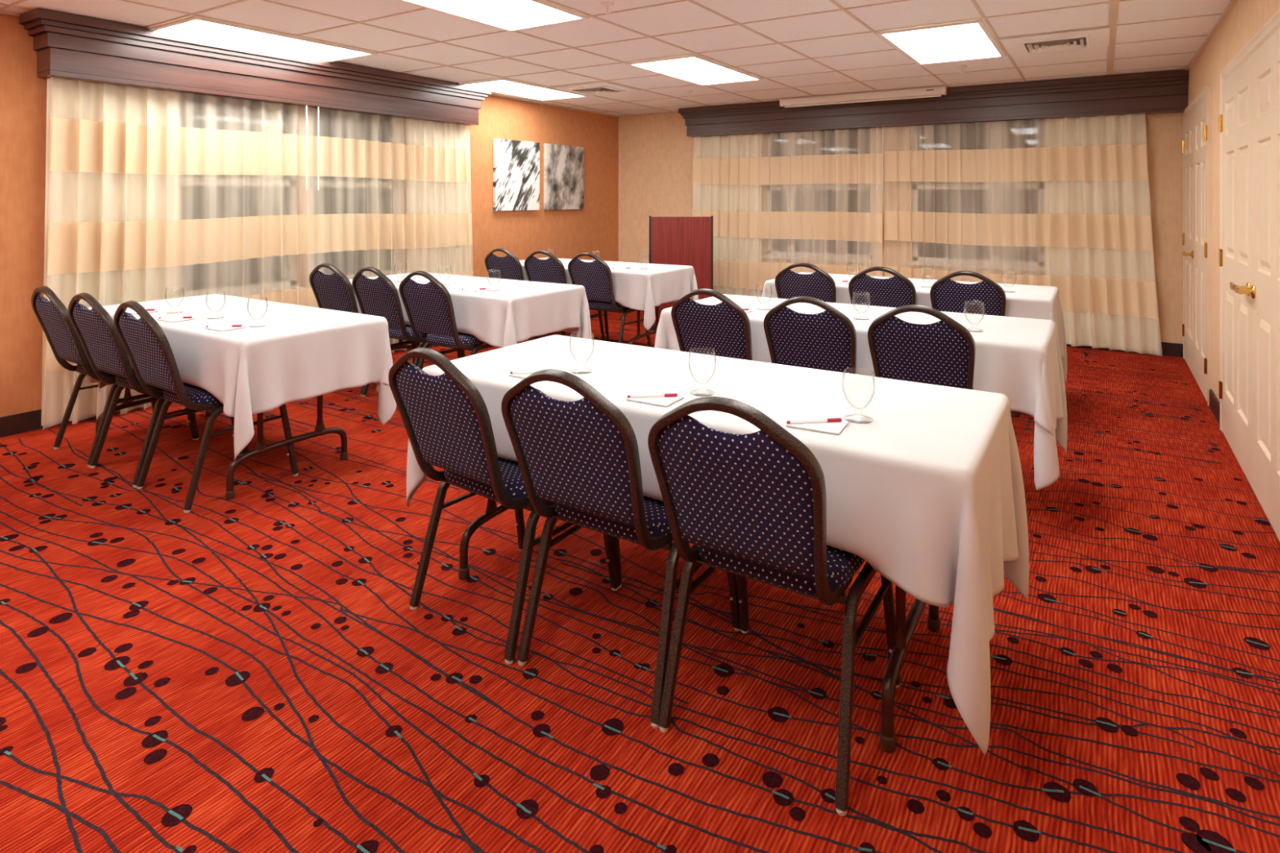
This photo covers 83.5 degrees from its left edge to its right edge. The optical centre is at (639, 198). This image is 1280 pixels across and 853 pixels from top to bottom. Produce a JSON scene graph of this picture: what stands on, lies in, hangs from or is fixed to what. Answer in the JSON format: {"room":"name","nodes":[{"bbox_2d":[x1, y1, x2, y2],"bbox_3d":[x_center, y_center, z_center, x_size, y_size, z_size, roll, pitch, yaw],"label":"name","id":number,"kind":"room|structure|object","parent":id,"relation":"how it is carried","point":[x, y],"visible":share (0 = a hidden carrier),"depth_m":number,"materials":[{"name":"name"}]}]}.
{"room":"hotel conference room","nodes":[
{"label":"hotel conference room","id":0,"kind":"room"},
{"bbox_2d":[0,13,617,417],"bbox_3d":[-3.045,0.125,5.343,0.200,2.510,10.300,0,0,33],"label":"wall","id":1,"kind":"structure","parent":0,"point":[569,233],"depth_m":5.69,"materials":[{"name":"orange paint"}]},
{"bbox_2d":[0,339,407,437],"bbox_3d":[-3.008,1.323,5.201,0.016,0.115,10.100,0,0,33],"label":"baseboard","id":2,"kind":"structure","parent":1,"relation":"attached to","point":[12,424],"depth_m":4.22,"materials":[{"name":"brown wood"}]},
{"bbox_2d":[179,93,304,297],"bbox_3d":[-2.966,-0.092,5.316,0.098,1.654,0.960,0,0,33],"label":"window","id":3,"kind":"structure","parent":1,"relation":"in","point":[247,184],"depth_m":5.34,"materials":[{"name":"clear glass"}]},
{"bbox_2d":[18,8,491,125],"bbox_3d":[-2.560,-0.899,5.650,0.284,0.356,3.590,0,0,33],"label":"window valance","id":4,"kind":"object","parent":1,"relation":"attached to","point":[70,46],"visible":0.99,"depth_m":5.00,"materials":[{"name":"brown wood"}]},
{"bbox_2d":[40,77,310,427],"bbox_3d":[-3.052,0.325,4.924,0.146,2.086,1.701,0,0,33],"label":"curtain","id":5,"kind":"object","parent":4,"relation":"hanging from","point":[117,231],"visible":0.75,"depth_m":4.68,"materials":[{"name":"white fabric"}]},
{"bbox_2d":[307,106,473,352],"bbox_3d":[-2.119,0.325,6.398,0.115,2.086,1.826,0,0,31],"label":"curtain","id":6,"kind":"object","parent":4,"relation":"hanging from","point":[435,230],"visible":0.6,"depth_m":6.38,"materials":[{"name":"white fabric"}]},
{"bbox_2d":[319,109,393,279],"bbox_3d":[-2.431,-0.092,6.149,0.098,1.654,0.940,0,0,33],"label":"window","id":7,"kind":"structure","parent":1,"relation":"in","point":[349,263],"depth_m":6.16,"materials":[{"name":"clear glass"}]},
{"bbox_2d":[493,137,539,210],"bbox_3d":[-1.332,-0.246,7.785,0.037,0.758,0.700,0,0,33],"label":"print","id":8,"kind":"object","parent":1,"relation":"attached to","point":[516,163],"visible":1,"depth_m":7.75,"materials":[{"name":"grey fabric"}]},
{"bbox_2d":[543,143,583,209],"bbox_3d":[-0.892,-0.246,8.471,0.037,0.758,0.710,0,0,33],"label":"print","id":9,"kind":"object","parent":1,"relation":"attached to","point":[563,165],"visible":1,"depth_m":8.43},
{"bbox_2d":[0,0,1237,116],"bbox_3d":[-0.503,-1.124,3.592,6.370,0.112,10.500,0,0,33],"label":"ceiling","id":10,"kind":"structure","parent":0,"point":[798,48],"depth_m":4.76,"materials":[{"name":"tile"}]},
{"bbox_2d":[149,15,377,62],"bbox_3d":[-2.553,-1.071,4.943,0.627,0.015,1.278,0,0,33],"label":"recessed light","id":11,"kind":"object","parent":10,"relation":"in","point":[195,26],"visible":0.89,"depth_m":4.82,"materials":[{"name":"white plastic"}]},
{"bbox_2d":[398,0,589,31],"bbox_3d":[-0.910,-1.071,3.887,0.627,0.015,1.278,0,0,33],"label":"recessed light","id":12,"kind":"object","parent":10,"relation":"in","point":[510,15],"visible":1,"depth_m":4.12,"materials":[{"name":"white plastic"}]},
{"bbox_2d":[458,77,588,100],"bbox_3d":[-1.146,-1.071,7.134,0.627,0.015,1.278,0,0,33],"label":"recessed light","id":13,"kind":"object","parent":10,"relation":"in","point":[502,86],"visible":0.96,"depth_m":7.06,"materials":[{"name":"white plastic"}]},
{"bbox_2d":[551,81,640,95],"bbox_3d":[-0.422,-1.062,7.056,0.623,0.032,0.623,0,0,33],"label":"ceiling vent","id":14,"kind":"object","parent":10,"relation":"in","point":[601,87],"visible":1,"depth_m":6.95,"materials":[{"name":"metal"}]},
{"bbox_2d":[600,1,613,13],"bbox_3d":[-0.180,-1.056,3.987,0.072,0.056,0.071,0,0,33],"label":"sprinkler head","id":15,"kind":"object","parent":10,"relation":"attached to","point":[607,4],"visible":1,"depth_m":3.98},
{"bbox_2d":[626,53,763,85],"bbox_3d":[0.498,-1.071,6.078,0.627,0.015,1.278,0,0,33],"label":"recessed light","id":16,"kind":"object","parent":10,"relation":"in","point":[695,68],"visible":1,"depth_m":5.98,"materials":[{"name":"white plastic"}]},
{"bbox_2d":[779,85,946,107],"bbox_3d":[2.228,-1.017,7.317,1.664,0.120,0.084,0,0,33],"label":"projection screen","id":17,"kind":"object","parent":10,"relation":"attached to","point":[932,91],"visible":1,"depth_m":7.25,"materials":[{"name":"white metal"}]},
{"bbox_2d":[875,18,1005,65],"bbox_3d":[2.141,-1.071,5.023,0.627,0.015,1.278,0,0,33],"label":"recessed light","id":18,"kind":"object","parent":10,"relation":"in","point":[967,40],"visible":1,"depth_m":4.92,"materials":[{"name":"white plastic"}]},
{"bbox_2d":[956,65,966,72],"bbox_3d":[2.632,-1.056,5.872,0.072,0.056,0.071,0,0,33],"label":"sprinkler head","id":19,"kind":"object","parent":10,"relation":"attached to","point":[957,66],"visible":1,"depth_m":5.86},
{"bbox_2d":[1000,26,1110,55],"bbox_3d":[2.864,-1.062,4.945,0.623,0.032,0.623,0,0,33],"label":"ceiling vent","id":20,"kind":"object","parent":10,"relation":"in","point":[1093,37],"visible":1,"depth_m":4.87,"materials":[{"name":"metal"}]},
{"bbox_2d":[0,308,1279,852],"bbox_3d":[-0.503,1.379,3.592,6.370,0.003,10.500,0,0,33],"label":"floor","id":21,"kind":"structure","parent":0,"point":[255,671],"depth_m":2.10,"materials":[{"name":"red carpet"}]},
{"bbox_2d":[31,285,193,467],"bbox_3d":[-2.914,0.917,3.968,0.489,0.926,0.658,0,0,34],"label":"banquet chair","id":22,"kind":"object","parent":21,"relation":"on","point":[52,316],"visible":0.59,"depth_m":3.76,"materials":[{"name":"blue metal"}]},
{"bbox_2d":[67,292,242,488],"bbox_3d":[-2.506,0.917,3.706,0.489,0.926,0.658,0,0,32],"label":"banquet chair","id":23,"kind":"object","parent":21,"relation":"on","point":[104,350],"visible":0.66,"depth_m":3.50,"materials":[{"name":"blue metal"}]},
{"bbox_2d":[113,300,298,513],"bbox_3d":[-2.082,0.917,3.433,0.489,0.926,0.658,0,0,34],"label":"banquet chair","id":24,"kind":"object","parent":21,"relation":"on","point":[148,350],"visible":0.84,"depth_m":3.24,"materials":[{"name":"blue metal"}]},
{"bbox_2d":[95,387,347,500],"bbox_3d":[-2.224,1.007,3.865,1.656,0.746,0.716,0,0,33],"label":"folding table","id":25,"kind":"object","parent":21,"relation":"on","point":[260,447],"visible":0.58,"depth_m":3.58,"materials":[{"name":"brown metal"}]},
{"bbox_2d":[87,293,396,460],"bbox_3d":[-2.227,0.964,3.873,1.826,0.698,0.888,0,0,33],"label":"tablecloth","id":26,"kind":"object","parent":25,"relation":"on","point":[302,353],"visible":0.73,"depth_m":3.38,"materials":[{"name":"white fabric"}]},
{"bbox_2d":[124,308,157,314],"bbox_3d":[-2.696,0.611,3.871,0.140,0.004,0.110,0,0,33],"label":"notepad","id":27,"kind":"object","parent":26,"relation":"on","point":[129,312],"visible":0.43,"depth_m":3.85,"materials":[{"name":"white paper"}]},
{"bbox_2d":[125,308,155,311],"bbox_3d":[-2.704,0.604,3.875,0.154,0.010,0.010,0,0,-5],"label":"pen","id":28,"kind":"object","parent":27,"relation":"on","point":[150,309],"visible":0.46,"depth_m":3.88,"materials":[{"name":"white plastic"}]},
{"bbox_2d":[157,315,195,322],"bbox_3d":[-2.342,0.611,3.626,0.140,0.004,0.110,0,0,31],"label":"notepad","id":29,"kind":"object","parent":26,"relation":"on","point":[171,320],"visible":0.82,"depth_m":3.60,"materials":[{"name":"white paper"}]},
{"bbox_2d":[159,315,192,318],"bbox_3d":[-2.350,0.604,3.630,0.154,0.010,0.010,0,0,-7],"label":"pen","id":30,"kind":"object","parent":29,"relation":"on","point":[191,317],"visible":1,"depth_m":3.63,"materials":[{"name":"white plastic"}]},
{"bbox_2d":[204,324,245,331],"bbox_3d":[-1.956,0.611,3.384,0.140,0.004,0.110,0,0,29],"label":"notepad","id":31,"kind":"object","parent":26,"relation":"on","point":[220,329],"visible":0.82,"depth_m":3.35,"materials":[{"name":"white paper"}]},
{"bbox_2d":[205,324,241,327],"bbox_3d":[-1.964,0.604,3.388,0.154,0.010,0.010,0,0,-9],"label":"pen","id":32,"kind":"object","parent":31,"relation":"on","point":[223,326],"visible":1,"depth_m":3.39,"materials":[{"name":"white plastic"}]},
{"bbox_2d":[247,297,267,327],"bbox_3d":[-1.834,0.546,3.440,0.089,0.135,0.089,0,0,42],"label":"water goblet","id":33,"kind":"object","parent":26,"relation":"on","point":[248,298],"visible":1,"depth_m":3.43,"materials":[{"name":"clear glass"}]},
{"bbox_2d":[309,262,415,396],"bbox_3d":[-2.037,0.917,5.282,0.489,0.926,0.658,0,0,32],"label":"banquet chair","id":34,"kind":"object","parent":21,"relation":"on","point":[335,291],"visible":0.48,"depth_m":5.04,"materials":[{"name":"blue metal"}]},
{"bbox_2d":[351,266,460,396],"bbox_3d":[-1.624,0.917,5.017,0.489,0.926,0.658,0,0,33],"label":"banquet chair","id":35,"kind":"object","parent":21,"relation":"on","point":[379,296],"visible":0.6,"depth_m":4.80,"materials":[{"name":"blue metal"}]},
{"bbox_2d":[399,271,493,369],"bbox_3d":[-1.216,0.917,4.755,0.489,0.926,0.658,0,0,32],"label":"banquet chair","id":36,"kind":"object","parent":21,"relation":"on","point":[428,307],"visible":0.8,"depth_m":4.56,"materials":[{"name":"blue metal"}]},
{"bbox_2d":[390,335,538,364],"bbox_3d":[-1.327,1.007,5.215,1.706,0.746,0.736,0,0,33],"label":"folding table","id":37,"kind":"object","parent":21,"relation":"on","point":[406,346],"visible":0.09,"depth_m":5.77,"materials":[{"name":"black metal"}]},
{"bbox_2d":[348,272,591,347],"bbox_3d":[-1.339,0.930,5.214,1.862,0.632,0.918,0,0,33],"label":"tablecloth","id":38,"kind":"object","parent":37,"relation":"on","point":[520,310],"visible":0.58,"depth_m":4.67,"materials":[{"name":"white fabric"}]},
{"bbox_2d":[461,288,488,292],"bbox_3d":[-1.096,0.611,4.769,0.140,0.004,0.110,0,0,29],"label":"notepad","id":39,"kind":"object","parent":38,"relation":"on","point":[474,291],"visible":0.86,"depth_m":4.75,"materials":[{"name":"white paper"}]},
{"bbox_2d":[462,288,485,289],"bbox_3d":[-1.105,0.604,4.773,0.154,0.010,0.010,0,0,-9],"label":"pen","id":40,"kind":"object","parent":39,"relation":"on","point":[464,288],"visible":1,"depth_m":4.77,"materials":[{"name":"white plastic"}]},
{"bbox_2d":[388,347,619,665],"bbox_3d":[-0.464,0.917,2.417,0.489,0.926,0.658,0,0,37],"label":"banquet chair","id":41,"kind":"object","parent":21,"relation":"on","point":[446,418],"visible":0.83,"depth_m":2.22,"materials":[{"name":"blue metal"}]},
{"bbox_2d":[484,248,563,341],"bbox_3d":[-1.107,0.917,6.800,0.489,0.926,0.658,0,0,34],"label":"banquet chair","id":42,"kind":"object","parent":21,"relation":"on","point":[509,266],"visible":0.34,"depth_m":6.56,"materials":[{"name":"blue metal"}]},
{"bbox_2d":[524,249,605,341],"bbox_3d":[-0.699,0.917,6.538,0.489,0.926,0.658,0,0,32],"label":"banquet chair","id":43,"kind":"object","parent":21,"relation":"on","point":[551,269],"visible":0.36,"depth_m":6.30,"materials":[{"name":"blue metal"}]},
{"bbox_2d":[568,252,651,346],"bbox_3d":[-0.279,0.917,6.268,0.489,0.926,0.658,0,0,34],"label":"banquet chair","id":44,"kind":"object","parent":21,"relation":"on","point":[596,277],"visible":0.74,"depth_m":6.06,"materials":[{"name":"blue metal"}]},
{"bbox_2d":[501,368,740,728],"bbox_3d":[-0.054,0.917,2.155,0.489,0.926,0.658,0,0,33],"label":"banquet chair","id":45,"kind":"object","parent":21,"relation":"on","point":[581,456],"visible":0.9,"depth_m":1.95,"materials":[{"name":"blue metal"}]},
{"bbox_2d":[628,306,658,344],"bbox_3d":[-0.451,1.007,6.672,1.706,0.746,0.736,0,0,33],"label":"folding table","id":46,"kind":"object","parent":21,"relation":"on","point":[639,335],"visible":0.17,"depth_m":6.21,"materials":[{"name":"brown metal"}]},
{"bbox_2d":[519,257,698,330],"bbox_3d":[-0.463,0.930,6.671,1.862,0.632,0.918,0,0,33],"label":"tablecloth","id":47,"kind":"object","parent":46,"relation":"on","point":[636,288],"visible":0.41,"depth_m":6.05,"materials":[{"name":"white fabric"}]},
{"bbox_2d":[612,268,632,270],"bbox_3d":[-0.150,0.611,6.205,0.140,0.004,0.110,0,0,29],"label":"notepad","id":48,"kind":"object","parent":47,"relation":"on","point":[612,268],"visible":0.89,"depth_m":6.17,"materials":[{"name":"white paper"}]},
{"bbox_2d":[648,215,713,329],"bbox_3d":[0.430,0.782,7.723,0.670,1.196,0.453,0,0,0],"label":"lectern","id":49,"kind":"object","parent":21,"relation":"on","point":[673,240],"visible":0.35,"depth_m":7.50,"materials":[{"name":"red wood"}]},
{"bbox_2d":[458,498,940,753],"bbox_3d":[0.179,1.007,2.434,1.806,0.746,0.736,0,0,33],"label":"folding table","id":50,"kind":"object","parent":21,"relation":"on","point":[905,627],"visible":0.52,"depth_m":1.91,"materials":[{"name":"brown metal"}]},
{"bbox_2d":[406,334,1029,756],"bbox_3d":[0.177,0.938,2.432,1.966,0.647,0.892,0,0,33],"label":"tablecloth","id":51,"kind":"object","parent":50,"relation":"on","point":[929,492],"visible":0.7,"depth_m":1.95,"materials":[{"name":"white fabric"}]},
{"bbox_2d":[508,368,541,378],"bbox_3d":[-0.364,0.611,2.486,0.140,0.004,0.110,0,0,33],"label":"notepad","id":52,"kind":"object","parent":51,"relation":"on","point":[519,375],"visible":0.39,"depth_m":2.48,"materials":[{"name":"white paper"}]},
{"bbox_2d":[510,370,537,373],"bbox_3d":[-0.372,0.604,2.490,0.154,0.010,0.010,0,0,-5],"label":"pen","id":53,"kind":"object","parent":52,"relation":"on","point":[511,372],"visible":0.55,"depth_m":2.48,"materials":[{"name":"white plastic"}]},
{"bbox_2d":[568,333,594,373],"bbox_3d":[-0.205,0.546,2.539,0.089,0.135,0.089,0,0,33],"label":"water goblet","id":54,"kind":"object","parent":51,"relation":"on","point":[571,333],"visible":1,"depth_m":2.53,"materials":[{"name":"clear glass"}]},
{"bbox_2d":[626,390,684,407],"bbox_3d":[0.046,0.611,2.191,0.140,0.004,0.110,0,0,31],"label":"notepad","id":55,"kind":"object","parent":51,"relation":"on","point":[666,402],"visible":0.93,"depth_m":2.17,"materials":[{"name":"white paper"}]},
{"bbox_2d":[626,393,677,397],"bbox_3d":[0.038,0.604,2.195,0.154,0.010,0.010,0,0,-7],"label":"pen","id":56,"kind":"object","parent":55,"relation":"on","point":[664,394],"visible":1,"depth_m":2.19,"materials":[{"name":"white plastic"}]},
{"bbox_2d":[688,347,716,395],"bbox_3d":[0.196,0.546,2.257,0.089,0.135,0.089,0,0,-7],"label":"water goblet","id":57,"kind":"object","parent":51,"relation":"on","point":[707,348],"visible":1,"depth_m":2.24,"materials":[{"name":"clear glass"}]},
{"bbox_2d":[786,414,848,435],"bbox_3d":[0.480,0.611,1.941,0.140,0.004,0.110,0,0,29],"label":"notepad","id":58,"kind":"object","parent":51,"relation":"on","point":[833,428],"visible":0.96,"depth_m":1.92,"materials":[{"name":"white paper"}]},
{"bbox_2d":[786,417,841,423],"bbox_3d":[0.472,0.604,1.945,0.154,0.010,0.010,0,0,-9],"label":"pen","id":59,"kind":"object","parent":58,"relation":"on","point":[829,420],"visible":1,"depth_m":1.94,"materials":[{"name":"white plastic"}]},
{"bbox_2d":[841,367,875,423],"bbox_3d":[0.606,0.546,1.988,0.089,0.135,0.089,0,0,42],"label":"water goblet","id":60,"kind":"object","parent":51,"relation":"on","point":[851,421],"visible":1,"depth_m":1.97,"materials":[{"name":"clear glass"}]},
{"bbox_2d":[671,288,752,360],"bbox_3d":[0.501,0.917,3.854,0.489,0.926,0.658,0,0,34],"label":"banquet chair","id":61,"kind":"object","parent":21,"relation":"on","point":[724,328],"visible":0.44,"depth_m":3.62,"materials":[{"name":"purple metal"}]},
{"bbox_2d":[648,395,900,816],"bbox_3d":[0.356,0.917,1.891,0.489,0.926,0.658,0,0,33],"label":"banquet chair","id":62,"kind":"object","parent":21,"relation":"on","point":[753,506],"visible":0.94,"depth_m":1.69,"materials":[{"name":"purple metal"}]},
{"bbox_2d":[774,262,835,302],"bbox_3d":[1.309,0.917,5.320,0.489,0.926,0.658,0,0,32],"label":"banquet chair","id":63,"kind":"object","parent":21,"relation":"on","point":[820,285],"visible":0.31,"depth_m":5.07,"materials":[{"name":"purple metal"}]},
{"bbox_2d":[763,296,856,374],"bbox_3d":[0.930,0.917,3.579,0.489,0.926,0.658,0,0,32],"label":"banquet chair","id":64,"kind":"object","parent":21,"relation":"on","point":[826,340],"visible":0.44,"depth_m":3.34,"materials":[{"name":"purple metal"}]},
{"bbox_2d":[848,266,915,307],"bbox_3d":[1.764,0.917,5.028,0.489,0.926,0.658,0,0,33],"label":"banquet chair","id":65,"kind":"object","parent":21,"relation":"on","point":[897,291],"visible":0.38,"depth_m":4.79,"materials":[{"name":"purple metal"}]},
{"bbox_2d":[867,304,975,390],"bbox_3d":[1.350,0.917,3.309,0.489,0.926,0.658,0,0,34],"label":"banquet chair","id":66,"kind":"object","parent":21,"relation":"on","point":[942,353],"visible":0.41,"depth_m":3.08,"materials":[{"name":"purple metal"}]},
{"bbox_2d":[929,271,1012,419],"bbox_3d":[2.202,0.917,4.746,0.489,0.926,0.658,0,0,32],"label":"banquet chair","id":67,"kind":"object","parent":21,"relation":"on","point":[947,295],"visible":0.3,"depth_m":4.50,"materials":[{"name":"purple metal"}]},
{"bbox_2d":[1013,410,1019,417],"bbox_3d":[1.920,1.007,5.173,1.836,0.746,0.736,0,0,33],"label":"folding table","id":68,"kind":"object","parent":21,"relation":"on","point":[1015,414],"visible":0.06,"depth_m":4.51,"materials":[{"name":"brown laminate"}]},
{"bbox_2d":[761,271,1066,382],"bbox_3d":[1.925,0.949,5.176,1.968,0.668,0.880,0,0,33],"label":"tablecloth","id":69,"kind":"object","parent":68,"relation":"on","point":[1027,301],"visible":0.23,"depth_m":4.79,"materials":[{"name":"white fabric"}]},
{"bbox_2d":[834,281,849,284],"bbox_3d":[1.443,0.611,5.206,0.140,0.004,0.110,0,0,33],"label":"notepad","id":70,"kind":"object","parent":69,"relation":"on","point":[839,282],"visible":0.5,"depth_m":5.16,"materials":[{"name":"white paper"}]},
{"bbox_3d":[1.107,1.007,3.805,1.826,0.746,0.736,0,0,33],"label":"folding table","id":71,"kind":"object","parent":21,"relation":"on","visible":0},
{"bbox_2d":[654,293,1066,490],"bbox_3d":[1.112,0.949,3.809,1.968,0.668,0.880,0,0,33],"label":"tablecloth","id":72,"kind":"object","parent":71,"relation":"on","point":[1019,359],"visible":0.48,"depth_m":3.28,"materials":[{"name":"white fabric"}]},
{"bbox_2d":[617,112,1182,343],"bbox_3d":[2.330,0.125,7.893,6.090,2.510,0.200,0,0,33],"label":"wall","id":73,"kind":"structure","parent":0,"point":[655,153],"depth_m":7.68,"materials":[{"name":"beige paint"}]},
{"bbox_2d":[762,128,871,263],"bbox_3d":[1.992,-0.112,8.014,1.290,1.614,0.098,0,0,33],"label":"window","id":74,"kind":"structure","parent":73,"relation":"in","point":[781,247],"depth_m":8.02,"materials":[{"name":"clear glass"}]},
{"bbox_2d":[678,69,1189,137],"bbox_3d":[2.599,-0.912,7.431,4.898,0.332,0.284,0,0,33],"label":"window valance","id":75,"kind":"object","parent":73,"relation":"attached to","point":[1161,91],"visible":0.89,"depth_m":6.92,"materials":[{"name":"brown wood"}]},
{"bbox_2d":[691,126,882,297],"bbox_3d":[1.580,0.312,8.128,2.294,2.112,0.131,0,0,34],"label":"curtain","id":76,"kind":"object","parent":75,"relation":"hanging from","point":[729,172],"visible":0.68,"depth_m":8.09,"materials":[{"name":"white fabric"}]},
{"bbox_2d":[882,114,1162,355],"bbox_3d":[3.545,0.312,6.872,2.361,2.112,0.121,0,0,31],"label":"curtain","id":77,"kind":"object","parent":75,"relation":"hanging from","point":[1095,230],"visible":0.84,"depth_m":6.65,"materials":[{"name":"white fabric"}]},
{"bbox_2d":[908,119,1044,271],"bbox_3d":[3.340,-0.112,7.147,1.255,1.614,0.098,0,0,33],"label":"window","id":78,"kind":"structure","parent":73,"relation":"in","point":[972,135],"depth_m":7.21,"materials":[{"name":"clear glass"}]},
{"bbox_2d":[1066,342,1182,356],"bbox_3d":[2.221,1.323,7.834,5.936,0.115,0.016,0,0,33],"label":"baseboard","id":79,"kind":"structure","parent":73,"relation":"attached to","point":[1175,349],"depth_m":6.28,"materials":[{"name":"brown wood"}]},
{"bbox_2d":[1187,0,1279,401],"bbox_3d":[2.058,0.125,1.946,0.120,2.510,10.100,0,0,33],"label":"wall","id":80,"kind":"structure","parent":0,"point":[1246,18],"depth_m":4.53,"materials":[{"name":"beige paint"}]},
{"bbox_2d":[1182,84,1211,405],"bbox_3d":[4.218,0.313,5.497,0.084,2.134,1.698,0,0,33],"label":"door","id":81,"kind":"structure","parent":80,"relation":"in","point":[1197,116],"depth_m":5.31,"materials":[{"name":"beige paint"}]},
{"bbox_2d":[1208,389,1219,425],"bbox_3d":[1.996,1.323,1.975,0.016,0.115,10.080,0,0,33],"label":"baseboard","id":82,"kind":"structure","parent":80,"relation":"attached to","point":[1214,403],"depth_m":4.54,"materials":[{"name":"brown wood"}]},
{"bbox_2d":[1218,8,1279,541],"bbox_3d":[2.867,0.313,3.394,0.084,2.134,2.138,0,0,33],"label":"door","id":83,"kind":"structure","parent":80,"relation":"in","point":[1249,116],"depth_m":3.39,"materials":[{"name":"beige paint"}]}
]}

